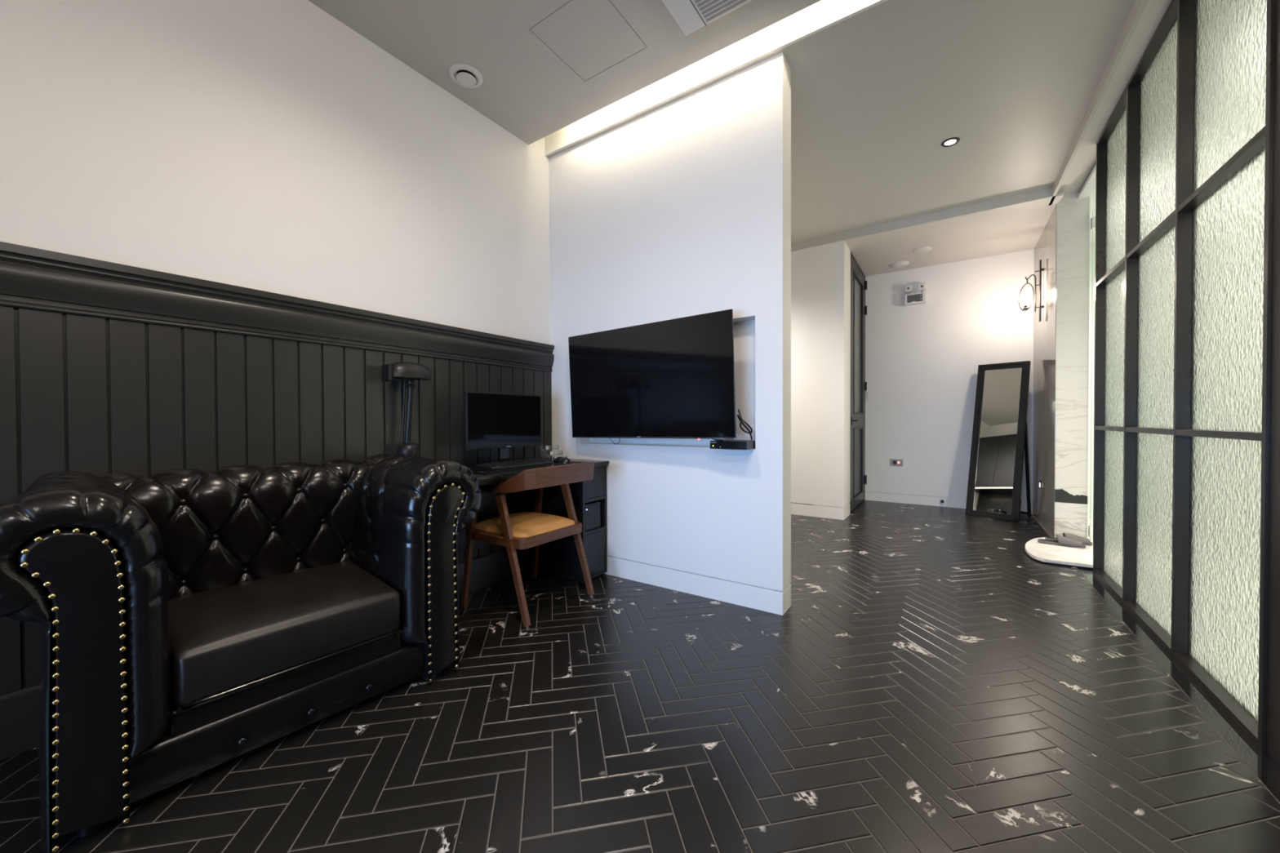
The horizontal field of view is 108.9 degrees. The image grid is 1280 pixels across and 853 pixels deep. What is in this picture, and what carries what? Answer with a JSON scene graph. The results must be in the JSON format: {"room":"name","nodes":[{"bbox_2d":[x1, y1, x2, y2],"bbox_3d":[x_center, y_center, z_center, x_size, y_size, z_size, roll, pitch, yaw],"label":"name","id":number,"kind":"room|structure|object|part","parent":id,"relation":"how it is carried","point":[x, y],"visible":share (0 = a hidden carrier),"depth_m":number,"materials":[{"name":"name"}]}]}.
{"room":"hotel room","nodes":[
{"label":"hotel room","id":0,"kind":"room"},
{"bbox_2d":[0,0,550,344],"bbox_3d":[-1.151,-0.586,2.599,0.120,3.120,6.830,0,1,34],"label":"wall","id":1,"kind":"structure","parent":0,"point":[273,146],"depth_m":1.90,"materials":[{"name":"white paint"}]},
{"bbox_2d":[0,548,532,759],"bbox_3d":[-1.812,0.894,1.505,0.020,0.190,4.241,0,1,34],"label":"baseboard","id":2,"kind":"structure","parent":1,"relation":"attached to","point":[19,710],"depth_m":1.40,"materials":[{"name":"grey paint"}]},
{"bbox_2d":[0,306,551,696],"bbox_3d":[-1.818,0.289,1.500,0.012,1.400,4.241,0,1,34],"label":"wainscoting","id":3,"kind":"structure","parent":1,"relation":"attached to","point":[82,393],"depth_m":1.70,"materials":[{"name":"grey paint"}]},
{"bbox_2d":[0,241,554,372],"bbox_3d":[-1.809,-0.453,1.483,0.041,0.185,4.241,0,1,34],"label":"trim","id":4,"kind":"structure","parent":1,"relation":"attached to","point":[33,278],"depth_m":1.76,"materials":[{"name":"grey paint"}]},
{"bbox_2d":[0,500,1279,852],"bbox_3d":[0.593,1.000,2.312,3.101,0.060,8.270,0,1,34],"label":"floor","id":5,"kind":"structure","parent":0,"point":[1202,816],"depth_m":1.44,"materials":[{"name":"black tile"}]},
{"bbox_2d":[0,453,482,852],"bbox_3d":[-1.280,0.560,1.619,0.641,0.853,1.268,0,1,38],"label":"armchair","id":6,"kind":"object","parent":5,"relation":"on","point":[193,621],"visible":1,"depth_m":1.38,"materials":[{"name":"black leather"}]},
{"bbox_2d":[168,560,399,706],"bbox_3d":[-1.233,0.655,1.583,0.486,0.188,0.584,0,1,38],"label":"seat cushion","id":7,"kind":"object","parent":6,"relation":"on","point":[227,637],"depth_m":1.46,"materials":[{"name":"black leather"}]},
{"bbox_2d":[461,462,594,628],"bbox_3d":[-0.600,0.586,2.545,0.569,0.773,0.545,0,1,34],"label":"desk chair","id":8,"kind":"object","parent":5,"relation":"on","point":[523,530],"visible":0.96,"depth_m":2.40,"materials":[{"name":"brown wood"}]},
{"bbox_3d":[-0.916,0.671,2.465,0.107,0.598,0.032,0,1,24],"label":"leg","id":9,"kind":"part","parent":8,"relation":"part of","materials":[{"name":"brown wood"}]},
{"bbox_3d":[-0.780,0.582,2.376,0.350,0.042,0.024,0,1,34],"label":"rail","id":10,"kind":"part","parent":8,"relation":"part of","materials":[{"name":"brown wood"}]},
{"bbox_3d":[-0.633,0.659,2.278,0.236,0.629,0.026,0,1,35],"label":"leg","id":11,"kind":"part","parent":8,"relation":"part of","materials":[{"name":"brown wood"}]},
{"bbox_3d":[-0.644,0.580,2.568,0.470,0.052,0.458,0,1,34],"label":"seat frame","id":12,"kind":"part","parent":8,"relation":"part of","materials":[{"name":"brown wood"}]},
{"bbox_3d":[-0.646,0.532,2.569,0.444,0.052,0.416,0,1,34],"label":"seat","id":13,"kind":"part","parent":8,"relation":"part of","materials":[{"name":"brown"}]},
{"bbox_3d":[-0.572,0.274,2.522,0.499,0.149,0.545,0,1,34],"label":"backrest","id":14,"kind":"part","parent":8,"relation":"part of","materials":[{"name":"brown wood"}]},
{"bbox_3d":[-0.645,0.665,2.866,0.107,0.598,0.032,0,1,44],"label":"leg","id":15,"kind":"part","parent":8,"relation":"part of","materials":[{"name":"brown wood"}]},
{"bbox_3d":[-0.366,0.653,2.672,0.236,0.629,0.026,0,1,33],"label":"leg","id":16,"kind":"part","parent":8,"relation":"part of","materials":[{"name":"brown wood"}]},
{"bbox_2d":[456,458,608,582],"bbox_3d":[-0.722,0.600,2.639,0.509,0.744,1.124,0,1,34],"label":"writing desk","id":17,"kind":"object","parent":5,"relation":"on","point":[559,557],"visible":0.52,"depth_m":2.88,"materials":[{"name":"black paint"}]},
{"bbox_2d":[381,361,431,457],"bbox_3d":[-1.167,-0.045,2.302,0.124,0.558,0.222,0,1,34],"label":"desk lamp","id":18,"kind":"object","parent":17,"relation":"on","point":[411,371],"visible":0.78,"depth_m":2.29,"materials":[{"name":"black metal"}]},
{"bbox_3d":[-1.225,-0.260,2.215,0.072,0.080,0.017,0,1,34],"label":"shade plate","id":19,"kind":"part","parent":18,"relation":"part of","materials":[{"name":"black metal"}]},
{"bbox_3d":[-1.194,-0.069,2.311,0.028,0.316,0.012,-1,1,-42],"label":"pull rod","id":20,"kind":"part","parent":18,"relation":"part of","materials":[{"name":"black metal"}]},
{"bbox_3d":[-1.164,-0.283,2.305,0.124,0.082,0.208,0,1,34],"label":"lamp shade","id":21,"kind":"part","parent":18,"relation":"part of","materials":[{"name":"black metal"}]},
{"bbox_3d":[-0.982,0.494,2.691,0.018,0.456,0.855,0,1,34],"label":"modesty panel","id":22,"kind":"part","parent":17,"relation":"part of","materials":[{"name":"black paint"}]},
{"bbox_2d":[463,391,541,462],"bbox_3d":[-0.814,0.017,2.706,0.110,0.421,0.544,0,1,34],"label":"computer monitor","id":23,"kind":"object","parent":17,"relation":"on","point":[491,420],"visible":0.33,"depth_m":2.65,"materials":[{"name":"black plastic"}]},
{"bbox_2d":[474,458,551,471],"bbox_3d":[-0.710,0.213,2.602,0.150,0.031,0.430,0,1,34],"label":"keyboard","id":24,"kind":"object","parent":17,"relation":"on","point":[501,465],"visible":1,"depth_m":2.53,"materials":[{"name":"black plastic"}]},
{"bbox_2d":[540,444,567,461],"bbox_3d":[-0.568,0.173,3.012,0.126,0.100,0.120,0,1,34],"label":"acrylic holder","id":25,"kind":"object","parent":17,"relation":"on","point":[547,452],"visible":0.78,"depth_m":3.01,"materials":[{"name":"clear plastic"}]},
{"bbox_2d":[540,444,558,449],"bbox_3d":[-0.600,0.138,3.033,0.040,0.030,0.120,0,1,34],"label":"tray","id":26,"kind":"object","parent":25,"relation":"on","point":[543,446],"depth_m":3.01,"materials":[{"name":"clear glass"}]},
{"bbox_2d":[545,449,562,455],"bbox_3d":[-0.566,0.172,3.011,0.040,0.030,0.120,0,1,34],"label":"tray","id":27,"kind":"object","parent":25,"relation":"on","point":[559,451],"depth_m":2.98,"materials":[{"name":"clear glass"}]},
{"bbox_2d":[549,454,567,461],"bbox_3d":[-0.533,0.206,2.989,0.040,0.030,0.120,0,1,34],"label":"tray","id":28,"kind":"object","parent":25,"relation":"on","point":[551,458],"depth_m":2.95,"materials":[{"name":"clear glass"}]},
{"bbox_2d":[551,461,585,464],"bbox_3d":[-0.439,0.223,2.811,0.185,0.003,0.190,0,1,34],"label":"mouse pad","id":29,"kind":"object","parent":17,"relation":"on","point":[572,462],"visible":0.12,"depth_m":2.77,"materials":[{"name":"black fabric"}]},
{"bbox_2d":[553,457,571,463],"bbox_3d":[-0.473,0.203,2.792,0.112,0.038,0.062,0,1,19],"label":"computer mouse","id":30,"kind":"object","parent":29,"relation":"on","point":[558,460],"visible":1,"depth_m":2.77,"materials":[{"name":"black plastic"}]},
{"bbox_2d":[585,501,599,531],"bbox_3d":[-0.459,0.563,2.982,0.402,0.164,0.157,0,1,34],"label":"computer tower","id":31,"kind":"object","parent":17,"relation":"on","point":[592,508],"visible":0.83,"depth_m":2.87,"materials":[{"name":"black plastic"}]},
{"bbox_3d":[-0.288,0.354,2.877,0.014,0.182,0.192,0,1,34],"label":"drawer","id":32,"kind":"part","parent":17,"relation":"part of","materials":[{"name":"black paint"}]},
{"bbox_3d":[-0.286,0.797,2.883,0.014,0.256,0.192,0,1,34],"label":"cabinet door","id":33,"kind":"part","parent":17,"relation":"part of","materials":[{"name":"black paint"}]},
{"bbox_2d":[964,360,1031,522],"bbox_3d":[3.718,0.133,4.735,0.453,1.602,0.456,-1,1,-36],"label":"mirror","id":34,"kind":"object","parent":5,"relation":"on","point":[999,441],"visible":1,"depth_m":4.71,"materials":[{"name":"black paint"}]},
{"bbox_2d":[973,367,1022,515],"bbox_3d":[3.697,0.134,4.730,0.334,1.490,0.331,-1,1,-36],"label":"mirror glass","id":35,"kind":"object","parent":34,"relation":"attached to","point":[996,455],"depth_m":4.72,"materials":[{"name":"silver metal"}]},
{"bbox_2d":[1025,537,1093,568],"bbox_3d":[3.178,0.930,3.421,0.484,0.034,0.835,0,1,34],"label":"marble step","id":36,"kind":"structure","parent":5,"relation":"on","point":[1047,553],"depth_m":3.28,"materials":[{"name":"white stone"}]},
{"bbox_2d":[1037,534,1085,548],"bbox_3d":[3.238,0.874,3.515,0.273,0.075,0.098,0,1,38],"label":"slipper","id":37,"kind":"object","parent":36,"relation":"on","point":[1061,540],"visible":1,"depth_m":3.48,"materials":[{"name":"grey fabric"}]},
{"bbox_2d":[1044,532,1092,545],"bbox_3d":[3.355,0.872,3.581,0.273,0.075,0.098,0,1,31],"label":"slipper","id":38,"kind":"object","parent":36,"relation":"on","point":[1086,541],"visible":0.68,"depth_m":3.54,"materials":[{"name":"grey fabric"}]},
{"bbox_2d":[1076,567,1279,802],"bbox_3d":[1.554,1.013,0.896,0.143,0.060,7.000,0,1,34],"label":"trim","id":39,"kind":"structure","parent":5,"relation":"on","point":[1260,763],"depth_m":1.62,"materials":[{"name":"black metal"}]},
{"bbox_2d":[1093,0,1279,766],"bbox_3d":[1.979,-0.419,1.476,0.062,2.787,3.572,0,1,34],"label":"glass wall","id":40,"kind":"structure","parent":39,"relation":"on","point":[1186,482],"depth_m":1.83,"materials":[{"name":"glass"}]},
{"bbox_3d":[2.807,0.944,2.709,0.062,0.026,0.591,0,1,34],"label":"rail","id":41,"kind":"part","parent":40,"relation":"part of","materials":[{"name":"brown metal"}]},
{"bbox_3d":[2.796,-1.819,2.676,0.062,0.022,0.591,0,1,34],"label":"rail","id":42,"kind":"part","parent":40,"relation":"part of","materials":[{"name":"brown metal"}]},
{"bbox_3d":[2.816,0.478,2.696,0.006,0.906,0.591,0,1,34],"label":"glass pane","id":43,"kind":"part","parent":40,"relation":"part of","materials":[{"name":"white"}]},
{"bbox_3d":[2.813,-0.449,2.684,0.006,0.898,0.591,0,1,34],"label":"glass pane","id":44,"kind":"part","parent":40,"relation":"part of","materials":[{"name":"white"}]},
{"bbox_3d":[2.809,-1.365,2.674,0.006,0.887,0.591,0,1,34],"label":"glass pane","id":45,"kind":"part","parent":40,"relation":"part of","materials":[{"name":"white"}]},
{"bbox_3d":[2.450,0.951,2.181,0.062,0.026,0.636,0,1,34],"label":"rail","id":46,"kind":"part","parent":40,"relation":"part of","materials":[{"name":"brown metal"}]},
{"bbox_3d":[2.439,-1.811,2.148,0.062,0.022,0.636,0,1,34],"label":"rail","id":47,"kind":"part","parent":40,"relation":"part of","materials":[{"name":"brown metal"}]},
{"bbox_3d":[2.459,0.485,2.167,0.006,0.906,0.636,0,1,34],"label":"glass pane","id":48,"kind":"part","parent":40,"relation":"part of","materials":[{"name":"white"}]},
{"bbox_3d":[2.456,-0.442,2.156,0.006,0.898,0.636,0,1,34],"label":"glass pane","id":49,"kind":"part","parent":40,"relation":"part of","materials":[{"name":"white"}]},
{"bbox_3d":[2.452,-1.357,2.146,0.006,0.887,0.636,0,1,34],"label":"glass pane","id":50,"kind":"part","parent":40,"relation":"part of","materials":[{"name":"white"}]},
{"bbox_3d":[2.082,0.959,1.637,0.062,0.026,0.636,0,1,34],"label":"rail","id":51,"kind":"part","parent":40,"relation":"part of","materials":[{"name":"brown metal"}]},
{"bbox_3d":[2.091,0.493,1.623,0.006,0.906,0.636,0,1,34],"label":"glass pane","id":52,"kind":"part","parent":40,"relation":"part of","materials":[{"name":"white"}]},
{"bbox_3d":[2.088,-0.433,1.612,0.006,0.898,0.636,0,1,34],"label":"glass pane","id":53,"kind":"part","parent":40,"relation":"part of","materials":[{"name":"white"}]},
{"bbox_3d":[2.084,-1.349,1.601,0.006,0.887,0.636,0,1,34],"label":"glass pane","id":54,"kind":"part","parent":40,"relation":"part of","materials":[{"name":"white"}]},
{"bbox_3d":[1.435,-0.407,0.665,0.054,2.787,1.620,0,1,34],"label":"steel panel","id":55,"kind":"part","parent":40,"relation":"part of","materials":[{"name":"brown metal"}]},
{"bbox_2d":[548,52,791,591],"bbox_3d":[0.086,-0.466,2.851,1.647,2.863,0.148,0,1,34],"label":"wall","id":56,"kind":"structure","parent":0,"point":[682,208],"depth_m":2.60,"materials":[{"name":"white paint"}]},
{"bbox_2d":[568,308,736,439],"bbox_3d":[0.065,-0.262,2.744,1.168,0.673,0.217,0,1,36],"label":"television","id":57,"kind":"object","parent":56,"relation":"attached to","point":[672,378],"visible":1,"depth_m":2.60,"materials":[{"name":"black plastic"}]},
{"bbox_2d":[604,555,791,615],"bbox_3d":[0.091,0.907,2.867,1.647,0.118,0.148,0,1,34],"label":"baseboard","id":58,"kind":"structure","parent":56,"relation":"attached to","point":[775,602],"depth_m":2.59,"materials":[{"name":"white paint"}]},
{"bbox_2d":[710,440,755,449],"bbox_3d":[0.512,0.097,2.466,0.206,0.042,0.194,0,1,34],"label":"box","id":59,"kind":"object","parent":56,"relation":"attached to","point":[725,444],"visible":0.89,"depth_m":2.39,"materials":[{"name":"black plastic"}]},
{"bbox_2d":[737,414,752,439],"bbox_3d":[0.559,0.004,2.457,0.110,0.138,0.019,-1,1,-30],"label":"cable","id":60,"kind":"object","parent":59,"relation":"on","point":[738,416],"visible":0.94,"depth_m":2.46,"materials":[{"name":"black plastic"}]},
{"bbox_2d":[737,408,752,434],"bbox_3d":[0.553,-0.026,2.405,0.076,0.132,0.044,0,1,15],"label":"cable","id":61,"kind":"object","parent":56,"relation":"attached to","point":[739,411],"visible":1,"depth_m":2.39,"materials":[{"name":"black plastic"}]},
{"bbox_2d":[307,0,1171,276],"bbox_3d":[1.276,-1.902,1.832,4.951,0.176,8.310,0,1,34],"label":"ceiling","id":62,"kind":"structure","parent":0,"point":[877,92],"depth_m":2.57,"materials":[{"name":"grey paint"}]},
{"bbox_2d":[448,63,482,88],"bbox_3d":[-0.937,-1.877,2.465,0.170,0.024,0.170,0,1,34],"label":"ceiling vent","id":63,"kind":"object","parent":62,"relation":"in","point":[466,76],"visible":1,"depth_m":2.44,"materials":[{"name":"white plastic"}]},
{"bbox_2d":[529,0,646,80],"bbox_3d":[-0.245,-1.904,2.226,0.420,0.030,0.414,0,1,34],"label":"access panel","id":64,"kind":"object","parent":62,"relation":"attached to","point":[591,37],"visible":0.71,"depth_m":2.21,"materials":[{"name":"grey paint"}]},
{"bbox_2d":[661,0,751,35],"bbox_3d":[0.478,-1.864,1.713,0.940,0.044,0.458,0,1,34],"label":"air conditioner","id":65,"kind":"object","parent":62,"relation":"attached to","point":[691,15],"visible":1,"depth_m":2.03,"materials":[{"name":"white plastic"}]},
{"bbox_2d":[694,0,746,22],"bbox_3d":[0.506,-1.843,1.730,0.732,0.002,0.370,0,1,34],"label":"grille","id":66,"kind":"object","parent":65,"relation":"attached to","point":[708,11],"depth_m":2.02,"materials":[{"name":"grey plastic"}]},
{"bbox_2d":[544,0,887,156],"bbox_3d":[0.556,-2.021,2.284,3.091,0.257,0.184,0,1,34],"label":"cove","id":67,"kind":"object","parent":62,"relation":"attached to","point":[822,15],"visible":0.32,"depth_m":2.47,"materials":[{"name":"white paint"}]},
{"bbox_2d":[888,261,909,268],"bbox_3d":[2.969,-1.848,5.245,0.210,0.026,0.210,0,1,34],"label":"ceiling speaker","id":68,"kind":"object","parent":62,"relation":"attached to","point":[900,264],"visible":1,"depth_m":5.20,"materials":[{"name":"white plastic"}]},
{"bbox_2d":[912,246,931,253],"bbox_3d":[2.962,-1.851,4.803,0.174,0.010,0.174,0,1,34],"label":"ceiling detector","id":69,"kind":"object","parent":62,"relation":"attached to","point":[921,250],"visible":1,"depth_m":4.79,"materials":[{"name":"white plastic"}]},
{"bbox_2d":[941,137,959,146],"bbox_3d":[2.082,-1.905,3.068,0.106,0.006,0.106,0,1,34],"label":"recessed light","id":70,"kind":"object","parent":62,"relation":"in","point":[949,142],"visible":1,"depth_m":3.06,"materials":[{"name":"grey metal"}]},
{"bbox_2d":[791,240,850,507],"bbox_3d":[1.521,-0.498,5.121,1.481,2.863,0.340,0,1,34],"label":"wall","id":71,"kind":"structure","parent":0,"point":[820,275],"depth_m":4.71,"materials":[{"name":"white paint"}]},
{"bbox_2d":[791,502,849,519],"bbox_3d":[1.526,0.874,5.138,1.481,0.118,0.340,0,1,34],"label":"baseboard","id":72,"kind":"structure","parent":71,"relation":"attached to","point":[797,508],"depth_m":4.72,"materials":[{"name":"white paint"}]},
{"bbox_2d":[849,252,865,514],"bbox_3d":[2.471,-0.467,5.313,0.119,2.787,1.040,0,1,34],"label":"door frame","id":73,"kind":"structure","parent":71,"relation":"attached to","point":[851,252],"depth_m":5.68,"materials":[{"name":"grey paint"}]},
{"bbox_2d":[850,253,866,511],"bbox_3d":[2.525,-0.466,5.277,0.099,2.763,1.011,0,1,34],"label":"door","id":74,"kind":"structure","parent":71,"relation":"in","point":[858,284],"depth_m":5.36,"materials":[{"name":"grey paint"}]},
{"bbox_3d":[2.510,-0.928,5.310,0.004,1.590,0.650,0,1,34],"label":"frosted pane","id":75,"kind":"part","parent":74,"relation":"part of","materials":[{"name":"grey glass"}]},
{"bbox_3d":[2.517,0.412,5.324,0.015,0.820,0.650,0,1,34],"label":"panel","id":76,"kind":"part","parent":74,"relation":"part of","materials":[{"name":"grey paint"}]},
{"bbox_3d":[2.526,-0.451,5.306,0.026,2.525,0.630,0,1,34],"label":"panel moulding","id":77,"kind":"part","parent":74,"relation":"part of","materials":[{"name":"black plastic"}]},
{"bbox_2d":[865,248,1034,504],"bbox_3d":[3.550,-0.492,5.283,1.940,2.830,0.120,0,1,34],"label":"wall","id":78,"kind":"structure","parent":0,"point":[922,361],"depth_m":5.29,"materials":[{"name":"white paint"}]},
{"bbox_2d":[866,391,869,399],"bbox_3d":[2.835,-0.384,5.687,0.032,0.110,0.013,0,1,34],"label":"wall switch","id":79,"kind":"object","parent":78,"relation":"attached to","point":[868,392],"visible":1,"depth_m":5.68,"materials":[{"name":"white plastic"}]},
{"bbox_2d":[889,458,902,466],"bbox_3d":[3.097,0.435,5.522,0.136,0.080,0.012,0,1,34],"label":"wall outlet","id":80,"kind":"object","parent":78,"relation":"attached to","point":[894,462],"visible":1,"depth_m":5.52,"materials":[{"name":"grey plastic"}]},
{"bbox_2d":[904,282,925,306],"bbox_3d":[3.228,-1.548,5.363,0.212,0.226,0.083,0,1,34],"label":"emergency light","id":81,"kind":"object","parent":78,"relation":"attached to","point":[913,299],"visible":1,"depth_m":5.34,"materials":[{"name":"white plastic"}]},
{"bbox_2d":[865,491,1032,514],"bbox_3d":[3.487,0.871,5.333,1.650,0.103,0.100,0,1,34],"label":"baseboard","id":82,"kind":"structure","parent":78,"relation":"attached to","point":[885,497],"depth_m":5.39,"materials":[{"name":"white paint"}]},
{"bbox_2d":[1032,204,1056,537],"bbox_3d":[3.857,-0.482,4.335,0.070,2.830,1.306,0,1,34],"label":"wall","id":83,"kind":"structure","parent":0,"point":[1045,250],"depth_m":4.19,"materials":[{"name":"white paint"}]},
{"bbox_2d":[1018,259,1044,321],"bbox_3d":[3.717,-1.279,4.349,0.182,0.575,0.060,0,1,34],"label":"wall sconce","id":84,"kind":"object","parent":83,"relation":"attached to","point":[1025,297],"visible":1,"depth_m":4.33,"materials":[{"name":"grey metal"}]},
{"bbox_3d":[3.687,-1.219,4.371,0.060,0.121,0.060,0,1,34],"label":"bulb","id":85,"kind":"part","parent":84,"relation":"part of","materials":[{"name":"white glass"}]},
{"bbox_3d":[3.725,-1.279,4.343,0.106,0.384,0.010,0,1,34],"label":"hooked arm","id":86,"kind":"part","parent":84,"relation":"part of","materials":[{"name":"grey metal"}]},
{"bbox_3d":[3.780,-1.279,4.307,0.030,0.575,0.050,0,1,34],"label":"plate","id":87,"kind":"part","parent":84,"relation":"part of","materials":[{"name":"grey metal"}]},
{"bbox_2d":[1039,480,1041,488],"bbox_3d":[3.841,0.554,4.389,0.009,0.080,0.068,0,1,34],"label":"wall switch","id":88,"kind":"object","parent":83,"relation":"attached to","point":[1040,481],"visible":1,"depth_m":4.37,"materials":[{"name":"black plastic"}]},
{"bbox_2d":[1054,191,1089,537],"bbox_3d":[3.549,-0.480,3.762,0.198,2.842,0.040,0,1,34],"label":"wall","id":89,"kind":"structure","parent":0,"point":[1073,213],"depth_m":3.74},
{"bbox_2d":[1088,209,1095,541],"bbox_3d":[3.863,-0.393,3.486,0.628,2.648,0.048,0,1,34],"label":"door","id":90,"kind":"structure","parent":89,"relation":"in","point":[1093,218],"depth_m":3.65,"materials":[{"name":"white"}]},
{"bbox_2d":[1087,517,1090,539],"bbox_3d":[3.272,0.996,1.846,1.640,0.058,6.100,0,1,34],"label":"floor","id":91,"kind":"structure","parent":0,"point":[1088,518],"depth_m":4.39,"materials":[{"name":"white"}]},
{"bbox_2d":[1087,242,1092,517],"bbox_3d":[3.311,-0.460,1.859,1.800,2.950,6.400,0,1,34],"label":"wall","id":92,"kind":"structure","parent":0,"point":[1091,243],"depth_m":4.63,"materials":[{"name":"white"}]}
]}

